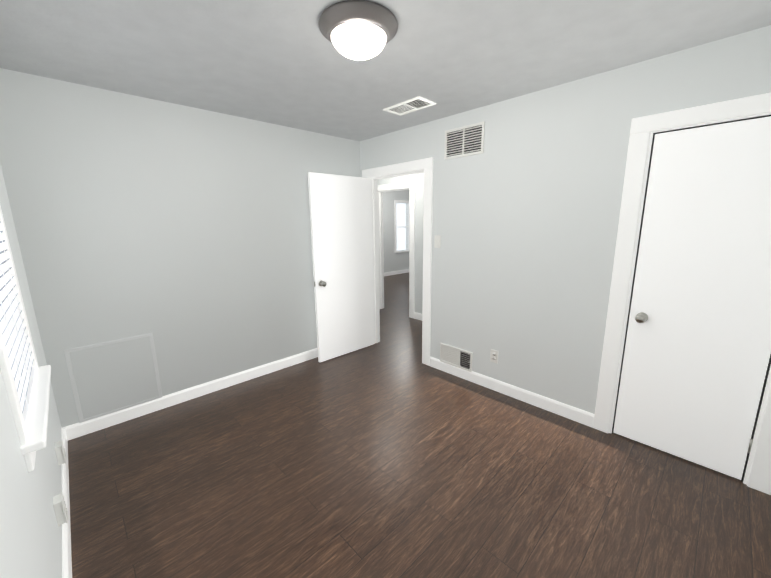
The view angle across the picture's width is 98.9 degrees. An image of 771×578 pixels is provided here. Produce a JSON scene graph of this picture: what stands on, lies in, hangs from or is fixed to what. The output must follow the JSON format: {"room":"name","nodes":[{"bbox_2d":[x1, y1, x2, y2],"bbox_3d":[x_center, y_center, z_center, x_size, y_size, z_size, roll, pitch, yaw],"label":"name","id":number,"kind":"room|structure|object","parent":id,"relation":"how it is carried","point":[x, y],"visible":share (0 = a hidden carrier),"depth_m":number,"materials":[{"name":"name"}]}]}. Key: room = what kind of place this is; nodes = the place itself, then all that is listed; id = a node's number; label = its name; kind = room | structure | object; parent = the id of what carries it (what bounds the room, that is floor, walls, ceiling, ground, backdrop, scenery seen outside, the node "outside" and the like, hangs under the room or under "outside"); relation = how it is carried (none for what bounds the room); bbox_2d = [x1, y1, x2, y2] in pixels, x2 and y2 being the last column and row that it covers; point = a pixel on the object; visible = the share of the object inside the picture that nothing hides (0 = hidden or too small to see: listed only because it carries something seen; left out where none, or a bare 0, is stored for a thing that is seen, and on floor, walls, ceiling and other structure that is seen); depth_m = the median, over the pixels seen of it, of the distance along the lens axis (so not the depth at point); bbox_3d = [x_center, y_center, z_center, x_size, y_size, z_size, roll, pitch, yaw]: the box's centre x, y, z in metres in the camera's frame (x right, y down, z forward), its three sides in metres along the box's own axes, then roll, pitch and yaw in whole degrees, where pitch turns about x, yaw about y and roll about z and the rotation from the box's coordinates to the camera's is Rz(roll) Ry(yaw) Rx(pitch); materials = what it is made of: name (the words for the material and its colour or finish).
{"room":"empty bedroom","nodes":[
{"label":"empty bedroom","id":0,"kind":"room"},
{"bbox_2d":[0,164,61,577],"bbox_3d":[-1.055,0.167,0.757,0.120,2.470,3.870,-12,16,-43],"label":"wall","id":1,"kind":"structure","parent":0,"point":[30,538],"depth_m":1.13,"materials":[{"name":"grey paint"}]},
{"bbox_2d":[0,206,50,471],"bbox_3d":[-1.572,-0.142,1.300,0.148,1.483,0.906,-12,16,-43],"label":"window frame","id":2,"kind":"structure","parent":1,"relation":"attached to","point":[32,438],"depth_m":1.27,"materials":[{"name":"white wood"}]},
{"bbox_2d":[0,221,36,428],"bbox_3d":[-1.567,-0.160,1.302,0.067,1.295,0.728,-12,16,-43],"label":"window blind slats","id":3,"kind":"structure","parent":2,"relation":"attached to","point":[24,370],"depth_m":1.39,"materials":[{"name":"white plastic"}]},
{"bbox_2d":[55,439,65,464],"bbox_3d":[-1.882,0.948,1.911,0.034,0.122,0.076,-12,16,-43],"label":"electrical outlet plate","id":4,"kind":"object","parent":1,"relation":"attached to","point":[60,453],"visible":1,"depth_m":1.89,"materials":[{"name":"white plastic"}]},
{"bbox_2d":[53,492,67,525],"bbox_3d":[-1.506,1.021,1.530,0.034,0.122,0.076,-12,16,-43],"label":"electrical outlet plate","id":5,"kind":"object","parent":1,"relation":"attached to","point":[60,509],"visible":1,"depth_m":1.51,"materials":[{"name":"white plastic"}]},
{"bbox_2d":[62,429,71,577],"bbox_3d":[-0.987,1.317,1.032,0.016,0.105,3.854,-12,16,-43],"label":"baseboard","id":6,"kind":"structure","parent":1,"relation":"attached to","point":[66,554],"depth_m":1.63,"materials":[{"name":"white"}]},
{"bbox_2d":[0,68,359,427],"bbox_3d":[-1.366,-0.321,3.185,3.120,2.470,0.120,-12,16,-43],"label":"wall","id":7,"kind":"structure","parent":0,"point":[181,234],"depth_m":2.65,"materials":[{"name":"grey paint"}]},
{"bbox_2d":[64,333,162,422],"bbox_3d":[-2.088,0.679,2.571,0.525,0.580,0.009,-12,16,-43],"label":"access panel","id":8,"kind":"object","parent":7,"relation":"attached to","point":[109,377],"depth_m":2.55,"materials":[{"name":"grey paint"}]},
{"bbox_2d":[62,348,317,440],"bbox_3d":[-1.305,0.847,3.372,2.880,0.105,0.016,-12,16,-43],"label":"baseboard","id":9,"kind":"structure","parent":7,"relation":"attached to","point":[73,431],"depth_m":2.90,"materials":[{"name":"white"}]},
{"bbox_2d":[0,0,770,140],"bbox_3d":[0.733,-1.953,4.689,8.660,0.080,7.740,-12,16,-43],"label":"ceiling","id":10,"kind":"structure","parent":0,"point":[283,63],"depth_m":1.81,"materials":[{"name":"paint"}]},
{"bbox_2d":[318,0,397,59],"bbox_3d":[-0.129,-1.197,1.602,0.380,0.154,0.380,-12,16,-43],"label":"flush-mount light fixture","id":11,"kind":"object","parent":10,"relation":"attached to","point":[358,29],"visible":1,"depth_m":1.50,"materials":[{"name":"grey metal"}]},
{"bbox_2d":[383,96,436,115],"bbox_3d":[0.192,-1.498,2.712,0.220,0.014,0.400,-12,16,-43],"label":"ceiling vent","id":12,"kind":"object","parent":10,"relation":"in","point":[410,105],"visible":1,"depth_m":2.69,"materials":[{"name":"white plastic"}]},
{"bbox_2d":[383,190,409,272],"bbox_3d":[-0.338,-1.535,9.113,4.300,2.470,0.120,-12,16,-43],"label":"wall","id":13,"kind":"structure","parent":0,"point":[393,261],"depth_m":9.54,"materials":[{"name":"grey paint"}]},
{"bbox_2d":[384,269,408,275],"bbox_3d":[-0.301,-0.362,9.276,4.130,0.105,0.016,-12,16,-43],"label":"baseboard","id":14,"kind":"structure","parent":13,"relation":"attached to","point":[396,272],"depth_m":9.86,"materials":[{"name":"white wood"}]},
{"bbox_2d":[394,200,409,252],"bbox_3d":[0.499,-1.854,9.807,0.720,1.500,0.120,-12,16,-43],"label":"window","id":15,"kind":"structure","parent":13,"relation":"in","point":[395,212],"depth_m":9.67,"materials":[{"name":"white wood"}]},
{"bbox_2d":[377,173,423,313],"bbox_3d":[0.640,-0.716,5.010,0.120,2.470,4.090,-12,16,-43],"label":"wall","id":16,"kind":"structure","parent":0,"point":[418,178],"depth_m":5.06,"materials":[{"name":"grey paint"}]},
{"bbox_2d":[378,181,414,317],"bbox_3d":[0.165,-0.643,5.513,0.139,2.140,0.948,-12,16,-43],"label":"door frame","id":17,"kind":"structure","parent":16,"relation":"attached to","point":[407,185],"depth_m":5.29,"materials":[{"name":"white wood"}]},
{"bbox_2d":[414,312,421,320],"bbox_3d":[1.207,0.570,4.588,0.016,0.105,2.120,-12,16,-43],"label":"baseboard","id":18,"kind":"structure","parent":16,"relation":"attached to","point":[418,316],"depth_m":5.28,"materials":[{"name":"white wood"}]},
{"bbox_2d":[68,272,770,577],"bbox_3d":[0.763,0.536,5.194,8.660,0.060,7.740,-12,16,-43],"label":"floor","id":19,"kind":"structure","parent":0,"point":[390,454],"depth_m":1.93,"materials":[{"name":"brown wood"}]},
{"bbox_2d":[360,25,770,413],"bbox_3d":[0.428,-0.403,3.478,0.120,2.470,5.800,-12,16,-43],"label":"wall","id":20,"kind":"structure","parent":0,"point":[526,206],"depth_m":2.55,"materials":[{"name":"grey paint"}]},
{"bbox_2d":[308,172,373,361],"bbox_3d":[-0.460,-0.232,3.760,0.817,2.020,0.180,-12,16,-43],"label":"open bedroom door","id":21,"kind":"structure","parent":20,"relation":"in","point":[341,223],"depth_m":3.70,"materials":[{"name":"white paint"}]},
{"bbox_2d":[362,157,432,365],"bbox_3d":[0.148,-0.293,3.784,0.139,2.140,1.038,-12,16,-43],"label":"door frame","id":22,"kind":"structure","parent":20,"relation":"attached to","point":[425,166],"depth_m":3.51,"materials":[{"name":"white wood"}]},
{"bbox_2d":[434,235,440,247],"bbox_3d":[0.511,-0.469,3.272,0.022,0.122,0.076,-12,16,-43],"label":"switch plate","id":23,"kind":"object","parent":20,"relation":"attached to","point":[437,241],"visible":1,"depth_m":3.27,"materials":[{"name":"white plastic"}]},
{"bbox_2d":[440,343,472,371],"bbox_3d":[0.702,0.687,3.319,0.022,0.205,0.380,-12,16,-43],"label":"air vent","id":24,"kind":"object","parent":20,"relation":"in","point":[456,357],"visible":1,"depth_m":3.31,"materials":[{"name":"white plastic"}]},
{"bbox_2d":[444,121,484,159],"bbox_3d":[0.688,-1.301,2.912,0.014,0.250,0.400,-12,16,-43],"label":"air vent","id":25,"kind":"object","parent":20,"relation":"in","point":[467,140],"visible":1,"depth_m":2.90,"materials":[{"name":"white plastic"}]},
{"bbox_2d":[490,349,497,363],"bbox_3d":[0.991,0.614,3.009,0.008,0.122,0.076,-12,16,-43],"label":"electrical outlet plate","id":26,"kind":"object","parent":20,"relation":"attached to","point":[494,356],"visible":1,"depth_m":3.01,"materials":[{"name":"white plastic"}]},
{"bbox_2d":[430,357,594,427],"bbox_3d":[1.030,0.889,3.022,0.016,0.105,1.570,-12,16,-43],"label":"baseboard","id":27,"kind":"structure","parent":20,"relation":"attached to","point":[561,409],"depth_m":2.86,"materials":[{"name":"white wood"}]},
{"bbox_2d":[593,93,770,494],"bbox_3d":[1.905,0.042,2.001,0.139,2.150,0.888,-12,16,-43],"label":"trim","id":28,"kind":"structure","parent":20,"relation":"attached to","point":[756,474],"depth_m":2.07,"materials":[{"name":"white wood"}]},
{"bbox_2d":[613,116,770,479],"bbox_3d":[1.888,0.095,1.988,0.180,2.029,0.651,-12,16,-43],"label":"closed closet door","id":29,"kind":"structure","parent":20,"relation":"in","point":[697,353],"depth_m":1.96,"materials":[{"name":"white paint"}]},
{"label":"outside","id":30,"kind":"structure","parent":0,"visible":0},
{"bbox_2d":[396,203,405,249],"bbox_3d":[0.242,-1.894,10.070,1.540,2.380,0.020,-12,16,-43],"label":"window pane","id":31,"kind":"object","parent":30,"point":[401,214],"depth_m":10.30,"materials":[{"name":"white"}]}
]}

